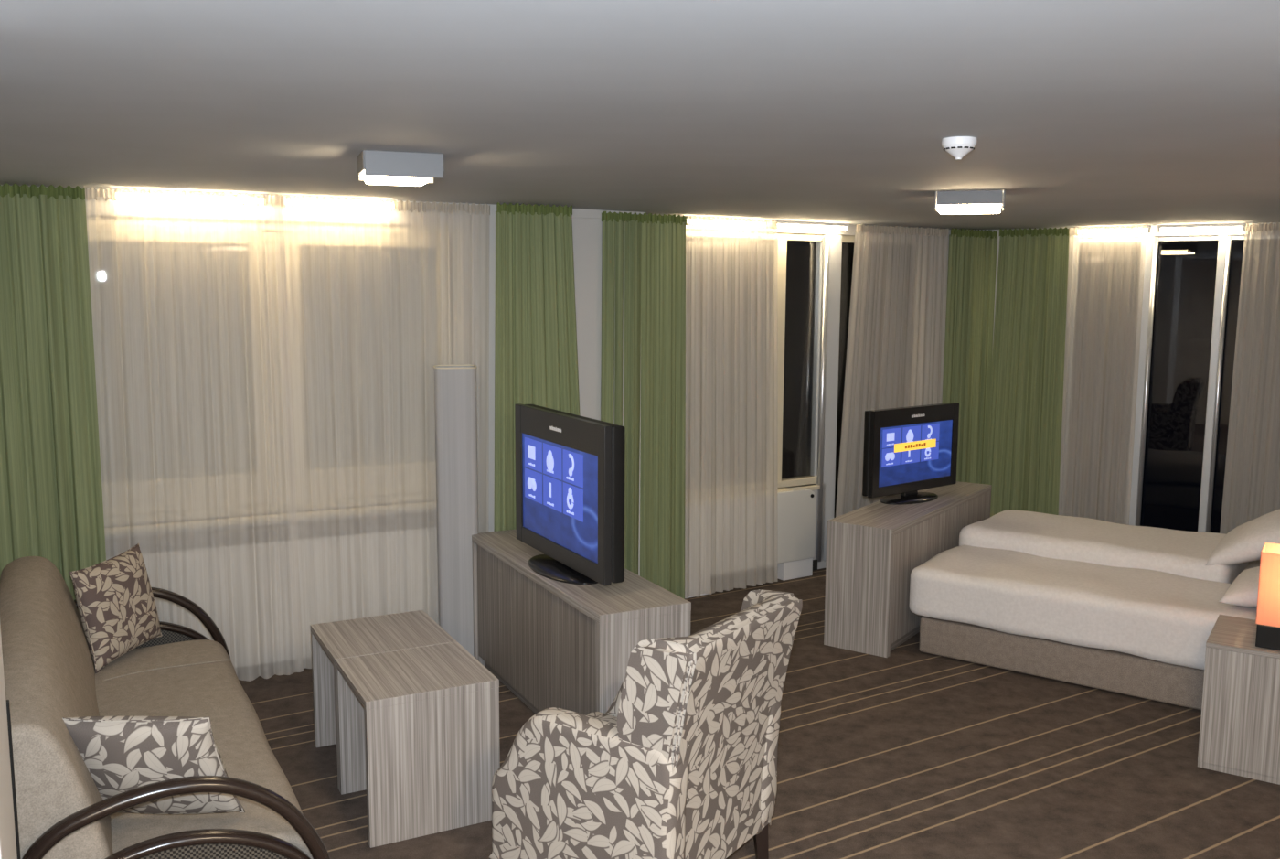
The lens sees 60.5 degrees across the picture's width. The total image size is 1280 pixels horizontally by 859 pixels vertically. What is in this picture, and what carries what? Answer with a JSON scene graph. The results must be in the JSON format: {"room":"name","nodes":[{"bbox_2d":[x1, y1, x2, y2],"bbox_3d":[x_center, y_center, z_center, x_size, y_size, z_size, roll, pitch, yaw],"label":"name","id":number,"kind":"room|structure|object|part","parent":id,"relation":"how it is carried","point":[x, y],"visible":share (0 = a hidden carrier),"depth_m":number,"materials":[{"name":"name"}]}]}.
{"room":"hotel room","nodes":[
{"label":"hotel room","id":0,"kind":"room"},
{"bbox_2d":[0,624,17,858],"bbox_3d":[-1.496,0.487,2.232,0.320,2.450,0.500,-4,8,-28],"label":"wall","id":1,"kind":"structure","parent":0,"point":[7,831],"depth_m":2.40,"materials":[{"name":"grey paint"}]},
{"bbox_2d":[0,184,496,532],"bbox_3d":[-1.958,0.037,5.712,3.040,2.450,0.201,-3,8,-26],"label":"wall","id":2,"kind":"structure","parent":0,"point":[493,208],"depth_m":6.10,"materials":[{"name":"grey paint"}]},
{"bbox_2d":[571,208,645,575],"bbox_3d":[-0.320,-0.068,6.589,0.700,2.450,0.195,-4,9,-33],"label":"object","id":3,"kind":"structure","parent":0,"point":[587,224],"depth_m":6.42,"materials":[{"name":"grey paint"}]},
{"bbox_2d":[0,0,1279,230],"bbox_3d":[-0.032,-0.929,3.227,7.506,0.120,11.830,5,9,33],"label":"ceiling","id":4,"kind":"structure","parent":0,"point":[1085,112],"depth_m":2.66,"materials":[{"name":"paint"}]},
{"bbox_2d":[0,182,106,609],"bbox_3d":[-2.827,0.118,4.971,0.685,2.420,0.065,-3,8,-26],"label":"curtain","id":5,"kind":"object","parent":4,"relation":"hanging from","point":[51,505],"visible":0.81,"depth_m":4.99,"materials":[{"name":"fabric"}]},
{"bbox_2d":[110,187,267,195],"bbox_3d":[-2.150,-1.115,5.259,0.700,0.052,0.036,-3,8,-26],"label":"lamp","id":6,"kind":"object","parent":4,"relation":"attached to","point":[112,188],"visible":0.08,"depth_m":5.23,"materials":[{"name":"white plastic"}]},
{"bbox_2d":[83,186,303,681],"bbox_3d":[-2.146,0.075,5.326,0.915,2.420,0.068,-3,8,-26],"label":"sheer curtain","id":7,"kind":"object","parent":4,"relation":"hanging from","point":[188,291],"visible":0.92,"depth_m":5.31,"materials":[{"name":"fabric"}]},
{"bbox_2d":[279,194,397,202],"bbox_3d":[-1.521,-1.151,5.563,0.580,0.052,0.036,-3,8,-26],"label":"lamp","id":8,"kind":"object","parent":4,"relation":"attached to","point":[284,196],"visible":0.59,"depth_m":5.54,"materials":[{"name":"white plastic"}]},
{"bbox_2d":[279,194,490,668],"bbox_3d":[-1.303,0.021,5.781,1.100,2.420,0.056,-3,8,-26],"label":"sheer curtain","id":9,"kind":"object","parent":4,"relation":"hanging from","point":[380,293],"visible":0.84,"depth_m":5.72,"materials":[{"name":"fabric"}]},
{"bbox_2d":[357,149,444,186],"bbox_3d":[-0.826,-0.895,3.777,0.268,0.096,0.208,-2,8,-20],"label":"ceiling lamp","id":10,"kind":"object","parent":4,"relation":"attached to","point":[374,166],"visible":1,"depth_m":3.69,"materials":[{"name":"silver metal"}]},
{"bbox_3d":[-0.948,-0.907,3.731,0.008,0.062,0.190,-2,8,-20],"label":"plate","id":11,"kind":"part","parent":10,"relation":"part of","materials":[{"name":"silver metal"}]},
{"bbox_3d":[-0.860,-0.914,3.869,0.260,0.082,0.008,-2,8,-20],"label":"plate","id":12,"kind":"part","parent":10,"relation":"part of","materials":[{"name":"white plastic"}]},
{"bbox_2d":[364,174,430,186],"bbox_3d":[-0.836,-0.884,3.775,0.202,0.074,0.176,-2,8,-20],"label":"diffuser","id":13,"kind":"object","parent":10,"relation":"attached to","point":[419,180],"depth_m":3.71,"materials":[{"name":"white"}]},
{"bbox_2d":[493,202,579,531],"bbox_3d":[-0.540,-0.008,6.034,0.565,2.420,0.057,-3,8,-26],"label":"curtain","id":14,"kind":"object","parent":4,"relation":"hanging from","point":[536,352],"visible":0.55,"depth_m":5.94,"materials":[{"name":"fabric"}]},
{"bbox_2d":[600,211,686,598],"bbox_3d":[0.023,-0.088,6.684,0.645,2.420,0.062,-4,9,-33],"label":"curtain","id":15,"kind":"object","parent":4,"relation":"hanging from","point":[647,331],"visible":0.85,"depth_m":6.68,"materials":[{"name":"fabric"}]},
{"bbox_2d":[682,214,764,221],"bbox_3d":[0.537,-1.327,7.011,0.700,0.052,0.037,-4,9,-33],"label":"lamp","id":16,"kind":"object","parent":4,"relation":"attached to","point":[682,215],"visible":0.03,"depth_m":6.97,"materials":[{"name":"white plastic"}]},
{"bbox_2d":[680,214,778,597],"bbox_3d":[0.591,-0.139,7.097,0.832,2.420,0.061,-4,9,-33],"label":"sheer curtain","id":17,"kind":"object","parent":4,"relation":"hanging from","point":[730,485],"visible":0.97,"depth_m":7.10,"materials":[{"name":"fabric"}]},
{"bbox_2d":[774,219,849,231],"bbox_3d":[1.158,-1.375,7.411,0.660,0.052,0.036,-4,9,-33],"label":"lamp","id":18,"kind":"object","parent":4,"relation":"attached to","point":[789,224],"visible":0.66,"depth_m":7.40,"materials":[{"name":"white plastic"}]},
{"bbox_2d":[835,224,949,517],"bbox_3d":[1.817,-0.234,7.888,1.060,2.420,0.056,-4,9,-33],"label":"sheer curtain","id":19,"kind":"object","parent":4,"relation":"hanging from","point":[895,349],"visible":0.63,"depth_m":7.79,"materials":[{"name":"fabric"}]},
{"bbox_2d":[941,136,977,159],"bbox_3d":[0.959,-0.842,3.299,0.103,0.061,0.103,0,7,0],"label":"smoke detector","id":20,"kind":"object","parent":4,"relation":"attached to","point":[958,147],"visible":1,"depth_m":3.27,"materials":[{"name":"white plastic"}]},
{"bbox_2d":[941,228,997,483],"bbox_3d":[2.483,-0.282,8.284,0.563,2.420,0.046,-4,9,-33],"label":"curtain","id":21,"kind":"object","parent":4,"relation":"hanging from","point":[972,254],"visible":0.73,"depth_m":8.24,"materials":[{"name":"fabric"}]},
{"bbox_2d":[934,190,1005,213],"bbox_3d":[1.535,-1.054,5.106,0.308,0.096,0.208,3,8,18],"label":"ceiling lamp","id":22,"kind":"object","parent":4,"relation":"attached to","point":[962,201],"visible":1,"depth_m":5.02,"materials":[{"name":"silver metal"}]},
{"bbox_3d":[1.393,-1.068,5.151,0.008,0.082,0.200,3,8,18],"label":"plate","id":23,"kind":"part","parent":22,"relation":"part of","materials":[{"name":"silver metal"}]},
{"bbox_2d":[938,203,1001,213],"bbox_3d":[1.532,-1.042,5.097,0.276,0.074,0.142,3,8,18],"label":"diffuser","id":24,"kind":"object","parent":22,"relation":"attached to","point":[944,208],"depth_m":5.04,"materials":[{"name":"white"}]},
{"bbox_3d":[1.504,-1.059,5.010,0.290,0.062,0.008,3,8,18],"label":"plate","id":25,"kind":"part","parent":22,"relation":"part of","materials":[{"name":"silver metal"}]},
{"bbox_3d":[1.678,-1.054,5.059,0.008,0.082,0.200,3,8,18],"label":"plate","id":26,"kind":"part","parent":22,"relation":"part of","materials":[{"name":"silver metal"}]},
{"bbox_2d":[984,226,1069,516],"bbox_3d":[2.831,-0.251,8.055,0.558,2.420,0.063,5,9,33],"label":"curtain","id":27,"kind":"object","parent":4,"relation":"hanging from","point":[1023,461],"visible":0.9,"depth_m":8.03,"materials":[{"name":"fabric"}]},
{"bbox_2d":[1058,225,1146,524],"bbox_3d":[3.263,-0.218,7.822,0.512,2.420,0.046,5,9,33],"label":"sheer curtain","id":28,"kind":"object","parent":4,"relation":"hanging from","point":[1106,265],"visible":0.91,"depth_m":7.79,"materials":[{"name":"fabric"}]},
{"bbox_2d":[1075,224,1151,233],"bbox_3d":[3.328,-1.405,7.731,0.500,0.052,0.036,5,9,33],"label":"lamp","id":29,"kind":"object","parent":4,"relation":"attached to","point":[1148,227],"visible":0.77,"depth_m":7.65,"materials":[{"name":"white plastic"}]},
{"bbox_2d":[1156,223,1245,233],"bbox_3d":[3.796,-1.364,7.426,0.540,0.052,0.036,5,9,33],"label":"lamp","id":30,"kind":"object","parent":4,"relation":"attached to","point":[1212,227],"visible":0.84,"depth_m":7.41,"materials":[{"name":"white plastic"}]},
{"bbox_2d":[1219,222,1279,570],"bbox_3d":[4.376,-0.119,7.096,1.006,2.420,0.049,5,9,33],"label":"sheer curtain","id":31,"kind":"object","parent":4,"relation":"hanging from","point":[1252,476],"visible":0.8,"depth_m":7.27,"materials":[{"name":"fabric"}]},
{"bbox_2d":[238,567,1279,858],"bbox_3d":[-0.045,1.619,3.554,7.506,0.120,11.830,5,9,33],"label":"floor","id":32,"kind":"structure","parent":0,"point":[911,752],"depth_m":4.62,"materials":[{"name":"carpet"}]},
{"bbox_2d":[0,555,330,858],"bbox_3d":[-1.766,1.059,3.875,0.891,0.900,2.183,-4,8,-28],"label":"sofa","id":33,"kind":"object","parent":32,"relation":"on","point":[50,675],"visible":0.84,"depth_m":3.25,"materials":[{"name":"fabric"}]},
{"bbox_3d":[-2.012,0.932,3.727,0.334,0.614,2.040,-4,8,-28],"label":"backrest","id":34,"kind":"part","parent":33,"relation":"part of","materials":[{"name":"fabric"}]},
{"bbox_2d":[69,543,162,672],"bbox_3d":[-2.204,0.744,4.634,0.156,0.442,0.446,2,7,10],"label":"cushion","id":35,"kind":"object","parent":33,"relation":"on","point":[117,607],"visible":1,"depth_m":4.55,"materials":[{"name":"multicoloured fabric"}]},
{"bbox_3d":[-2.231,1.033,4.839,0.812,0.700,0.051,-4,8,-28],"label":"arm","id":36,"kind":"part","parent":33,"relation":"part of","materials":[{"name":"black"}]},
{"bbox_2d":[62,715,245,813],"bbox_3d":[-1.397,0.962,3.140,0.453,0.377,0.214,1,7,3],"label":"cushion","id":37,"kind":"object","parent":33,"relation":"on","point":[120,753],"visible":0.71,"depth_m":3.05,"materials":[{"name":"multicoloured fabric"}]},
{"bbox_3d":[-2.222,1.019,4.842,0.712,0.321,0.012,-4,8,-28],"label":"panel","id":38,"kind":"part","parent":33,"relation":"part of","materials":[{"name":"grey fabric"}]},
{"bbox_3d":[-1.233,1.278,2.974,0.812,0.700,0.051,-4,8,-28],"label":"arm","id":39,"kind":"part","parent":33,"relation":"part of","materials":[{"name":"black"}]},
{"bbox_3d":[-2.220,0.980,4.838,0.745,0.288,0.053,-4,8,-28],"label":"rail","id":40,"kind":"part","parent":33,"relation":"part of","materials":[{"name":"black"}]},
{"bbox_3d":[-1.661,1.143,3.937,0.601,0.185,2.010,-4,8,-28],"label":"seat","id":41,"kind":"part","parent":33,"relation":"part of","materials":[{"name":"fabric"}]},
{"bbox_3d":[-1.222,1.225,2.972,0.745,0.288,0.053,-4,8,-28],"label":"rail","id":42,"kind":"part","parent":33,"relation":"part of","materials":[{"name":"black"}]},
{"bbox_3d":[-1.223,1.264,2.977,0.712,0.321,0.012,-4,8,-28],"label":"panel","id":43,"kind":"part","parent":33,"relation":"part of","materials":[{"name":"grey fabric"}]},
{"bbox_2d":[309,609,456,790],"bbox_3d":[-1.096,1.132,4.686,0.497,0.547,0.498,-4,8,-27],"label":"table","id":44,"kind":"object","parent":32,"relation":"on","point":[330,641],"visible":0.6,"depth_m":4.72,"materials":[{"name":"laminate"}]},
{"bbox_3d":[-1.203,1.120,4.894,0.495,0.517,0.030,-4,8,-27],"label":"leg panel","id":45,"kind":"part","parent":44,"relation":"part of","materials":[{"name":"laminate"}]},
{"bbox_3d":[-0.988,1.174,4.482,0.495,0.517,0.030,-3,8,-27],"label":"leg panel","id":46,"kind":"part","parent":44,"relation":"part of","materials":[{"name":"laminate"}]},
{"bbox_2d":[335,640,500,847],"bbox_3d":[-0.864,1.191,4.242,0.497,0.547,0.500,-4,8,-27],"label":"table","id":47,"kind":"object","parent":32,"relation":"on","point":[418,728],"visible":0.95,"depth_m":4.05,"materials":[{"name":"laminate"}]},
{"bbox_3d":[-0.972,1.178,4.451,0.495,0.517,0.030,-4,8,-27],"label":"leg panel","id":48,"kind":"part","parent":47,"relation":"part of","materials":[{"name":"laminate"}]},
{"bbox_3d":[-0.756,1.233,4.038,0.495,0.517,0.030,-4,8,-27],"label":"leg panel","id":49,"kind":"part","parent":47,"relation":"part of","materials":[{"name":"laminate"}]},
{"bbox_2d":[433,364,478,655],"bbox_3d":[-0.967,0.460,5.812,0.222,1.594,0.210,-1,7,-12],"label":"floor lamp","id":50,"kind":"object","parent":32,"relation":"on","point":[454,385],"visible":0.8,"depth_m":5.70,"materials":[{"name":"silver metal"}]},
{"bbox_2d":[471,529,691,714],"bbox_3d":[-0.342,0.986,5.190,0.416,0.717,1.615,-3,8,-27],"label":"sideboard","id":51,"kind":"object","parent":32,"relation":"on","point":[552,643],"visible":0.67,"depth_m":4.83,"materials":[{"name":"laminate"}]},
{"bbox_3d":[-0.699,0.912,5.888,0.414,0.682,0.040,-3,8,-27],"label":"panel","id":52,"kind":"part","parent":51,"relation":"part of","materials":[{"name":"laminate"}]},
{"bbox_3d":[-0.732,0.927,5.561,0.018,0.605,0.509,-3,8,-27],"label":"door","id":53,"kind":"part","parent":51,"relation":"part of","materials":[{"name":"laminate"}]},
{"bbox_3d":[-0.500,0.986,5.109,0.018,0.605,0.509,-3,8,-27],"label":"door","id":54,"kind":"part","parent":51,"relation":"part of","materials":[{"name":"laminate"}]},
{"bbox_2d":[514,403,625,585],"bbox_3d":[-0.340,0.286,4.993,0.284,0.721,0.978,-4,8,-28],"label":"television","id":55,"kind":"object","parent":51,"relation":"on","point":[570,467],"visible":1,"depth_m":4.85,"materials":[{"name":"black plastic"},{"name":"glowing blue screen"},{"name":"black gloss plastic"}]},
{"bbox_3d":[-0.268,1.045,4.658,0.018,0.605,0.509,-3,8,-27],"label":"door","id":56,"kind":"part","parent":51,"relation":"part of","materials":[{"name":"laminate"}]},
{"bbox_3d":[0.014,1.094,4.497,0.414,0.682,0.040,-3,8,-27],"label":"panel","id":57,"kind":"part","parent":51,"relation":"part of","materials":[{"name":"laminate"}]},
{"bbox_2d":[488,588,802,858],"bbox_3d":[0.015,1.043,3.687,0.816,0.996,0.702,5,9,35],"label":"armchair","id":58,"kind":"object","parent":32,"relation":"on","point":[682,762],"visible":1,"depth_m":3.41,"materials":[{"name":"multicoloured fabric"}]},
{"bbox_3d":[-0.180,1.191,3.482,0.752,0.577,0.115,5,9,35],"label":"arm","id":59,"kind":"part","parent":58,"relation":"part of","materials":[{"name":"beige fabric"}]},
{"bbox_2d":[586,711,617,723],"bbox_3d":[-0.057,1.143,3.750,0.600,0.135,0.444,5,9,35],"label":"seat cushion","id":60,"kind":"object","parent":58,"relation":"on","point":[612,716],"depth_m":4.00,"materials":[{"name":"brown fabric"}]},
{"bbox_3d":[0.157,1.131,3.959,0.752,0.577,0.115,5,9,35],"label":"arm","id":61,"kind":"part","parent":58,"relation":"part of","materials":[{"name":"beige fabric"}]},
{"bbox_3d":[0.236,0.990,3.524,0.279,0.848,0.701,5,9,35],"label":"backrest","id":62,"kind":"part","parent":58,"relation":"part of","materials":[{"name":"beige fabric"}]},
{"bbox_3d":[0.418,1.445,3.829,0.052,0.165,0.052,-1,7,-10],"label":"leg","id":63,"kind":"part","parent":58,"relation":"part of","materials":[{"name":"black wood"}]},
{"bbox_2d":[688,486,815,597],"bbox_3d":[0.696,0.749,7.405,1.200,0.632,0.128,-4,9,-33],"label":"radiator","id":64,"kind":"object","parent":32,"relation":"on","point":[796,505],"visible":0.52,"depth_m":7.59,"materials":[{"name":"white metal"}]},
{"bbox_2d":[777,487,792,491],"bbox_3d":[0.631,0.445,7.330,0.950,0.010,0.080,-4,9,-33],"label":"grille","id":65,"kind":"object","parent":64,"relation":"attached to","point":[784,489],"depth_m":7.54,"materials":[{"name":"beige"}]},
{"bbox_3d":[0.693,0.687,7.402,1.200,0.495,0.118,-4,9,-33],"label":"casing","id":66,"kind":"part","parent":64,"relation":"part of","materials":[{"name":"white metal"}]},
{"bbox_2d":[823,480,991,657],"bbox_3d":[1.688,0.795,6.754,0.382,0.717,1.690,5,9,35],"label":"sideboard","id":67,"kind":"object","parent":32,"relation":"on","point":[873,549],"visible":0.6,"depth_m":6.13,"materials":[{"name":"laminate"}]},
{"bbox_3d":[1.212,0.896,6.089,0.380,0.682,0.040,5,9,35],"label":"panel","id":68,"kind":"part","parent":67,"relation":"part of","materials":[{"name":"laminate"}]},
{"bbox_3d":[1.526,0.849,6.214,0.018,0.616,0.534,5,9,35],"label":"door","id":69,"kind":"part","parent":67,"relation":"part of","materials":[{"name":"laminate"}]},
{"bbox_2d":[862,402,959,504],"bbox_3d":[1.665,0.144,6.738,0.817,0.577,0.237,-5,9,-38],"label":"television","id":70,"kind":"object","parent":67,"relation":"on","point":[909,450],"visible":1,"depth_m":6.67,"materials":[{"name":"black plastic"}]},
{"bbox_3d":[1.836,0.794,6.648,0.018,0.616,0.534,5,9,35],"label":"door","id":71,"kind":"part","parent":67,"relation":"part of","materials":[{"name":"laminate"}]},
{"bbox_3d":[2.146,0.740,7.082,0.018,0.616,0.534,5,9,35],"label":"door","id":72,"kind":"part","parent":67,"relation":"part of","materials":[{"name":"laminate"}]},
{"bbox_3d":[2.165,0.729,7.423,0.380,0.682,0.040,5,9,35],"label":"panel","id":73,"kind":"part","parent":67,"relation":"part of","materials":[{"name":"laminate"}]},
{"bbox_2d":[918,616,1204,709],"bbox_3d":[2.814,0.786,5.952,2.120,0.950,1.520,6,9,36],"label":"double bed","id":74,"kind":"object","parent":32,"relation":"on","point":[1111,670],"visible":0.17,"depth_m":5.59,"materials":[{"name":"fabric"}]},
{"bbox_2d":[909,544,1256,670],"bbox_3d":[2.372,0.909,5.811,1.734,0.288,0.775,6,9,36],"label":"duvet","id":75,"kind":"object","parent":74,"relation":"on","point":[1157,615],"visible":0.77,"depth_m":5.61,"materials":[{"name":"white fabric"}]},
{"bbox_2d":[1218,565,1259,607],"bbox_3d":[3.161,0.748,5.300,0.548,0.205,0.680,6,9,36],"label":"bed pillow","id":76,"kind":"object","parent":75,"relation":"on","point":[1243,590],"visible":0.55,"depth_m":5.19,"materials":[{"name":"white fabric"}]},
{"bbox_2d":[959,509,1248,583],"bbox_3d":[2.708,0.694,6.447,1.467,0.215,0.798,6,9,36],"label":"duvet","id":77,"kind":"object","parent":74,"relation":"on","point":[1175,551],"visible":0.7,"depth_m":6.26,"materials":[{"name":"white fabric"}]},
{"bbox_2d":[1205,508,1279,565],"bbox_3d":[3.414,0.556,5.890,0.547,0.344,0.740,6,9,36],"label":"bed pillow","id":78,"kind":"object","parent":74,"relation":"on","point":[1245,542],"visible":0.82,"depth_m":5.72,"materials":[{"name":"white fabric"}]},
{"bbox_2d":[1197,614,1279,784],"bbox_3d":[2.683,1.151,4.681,0.460,0.549,0.480,5,9,33],"label":"nightstand","id":79,"kind":"object","parent":32,"relation":"on","point":[1240,730],"visible":0.95,"depth_m":4.54,"materials":[{"name":"laminate"}]},
{"bbox_2d":[1255,542,1279,650],"bbox_3d":[2.702,0.696,4.502,0.280,0.400,0.210,5,9,33],"label":"table lamp","id":80,"kind":"object","parent":79,"relation":"on","point":[1267,619],"visible":1,"depth_m":4.47,"materials":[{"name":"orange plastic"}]},
{"bbox_2d":[777,224,950,568],"bbox_3d":[0.926,-0.196,7.637,3.861,2.450,0.201,-4,9,-33],"label":"wall","id":81,"kind":"structure","parent":0,"point":[852,228],"depth_m":7.73,"materials":[{"name":"grey paint"}]},
{"bbox_2d":[777,232,842,561],"bbox_3d":[0.765,-0.165,7.464,1.500,2.330,0.140,-4,9,-33],"label":"window","id":82,"kind":"structure","parent":81,"relation":"in","point":[828,254],"depth_m":7.73,"materials":[{"name":"beige plastic"}]},
{"bbox_3d":[0.932,-0.466,7.558,0.080,1.685,0.100,-4,9,-33],"label":"post","id":83,"kind":"part","parent":82,"relation":"part of","materials":[{"name":"beige plastic"}]},
{"bbox_3d":[0.701,0.449,7.473,1.320,0.030,0.090,-4,9,-33],"label":"sill","id":84,"kind":"part","parent":82,"relation":"part of","materials":[{"name":"beige"}]},
{"bbox_3d":[1.321,-0.210,7.840,0.155,2.330,0.110,-4,9,-33],"label":"post","id":85,"kind":"part","parent":82,"relation":"part of","materials":[{"name":"white"}]},
{"bbox_2d":[812,559,817,570],"bbox_3d":[0.610,1.022,7.460,1.580,0.075,0.016,-4,9,-33],"label":"baseboard","id":86,"kind":"structure","parent":81,"relation":"attached to","point":[815,561],"depth_m":7.87,"materials":[{"name":"grey"}]},
{"bbox_2d":[833,234,854,517],"bbox_3d":[1.695,-0.242,8.098,0.945,2.330,0.080,-4,9,-33],"label":"window","id":87,"kind":"structure","parent":81,"relation":"in","point":[848,240],"depth_m":7.88,"materials":[{"name":"beige"}]},
{"bbox_2d":[980,223,1275,355],"bbox_3d":[3.847,-0.198,7.762,3.375,2.450,0.200,5,9,33],"label":"wall","id":88,"kind":"structure","parent":0,"point":[1154,229],"depth_m":7.61,"materials":[{"name":"grey paint"}]},
{"bbox_2d":[1129,234,1244,532],"bbox_3d":[3.929,-0.176,7.636,1.850,2.320,0.142,5,9,33],"label":"window","id":89,"kind":"structure","parent":88,"relation":"in","point":[1224,240],"depth_m":7.64,"materials":[{"name":"white"}]},
{"bbox_3d":[3.582,-0.208,7.870,0.080,2.320,0.130,5,9,33],"label":"post","id":90,"kind":"part","parent":89,"relation":"part of","materials":[{"name":"white"}]},
{"bbox_3d":[3.804,-0.191,7.746,0.380,2.250,0.006,5,9,33],"label":"pane","id":91,"kind":"part","parent":89,"relation":"part of","materials":[{"name":"black glass"}]},
{"bbox_3d":[3.970,-0.173,7.617,0.050,2.320,0.130,5,9,33],"label":"post","id":92,"kind":"part","parent":89,"relation":"part of","materials":[{"name":"white"}]},
{"bbox_3d":[-2.397,0.314,3.536,0.200,2.450,3.769,-4,8,-28],"label":"wall","id":93,"kind":"structure","parent":0,"visible":0},
{"bbox_2d":[5,699,20,858],"bbox_3d":[-1.621,1.157,2.545,0.336,1.040,0.020,-4,8,-28],"label":"trim","id":94,"kind":"structure","parent":93,"relation":"attached to","point":[6,700],"depth_m":2.57,"materials":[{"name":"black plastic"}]}
]}

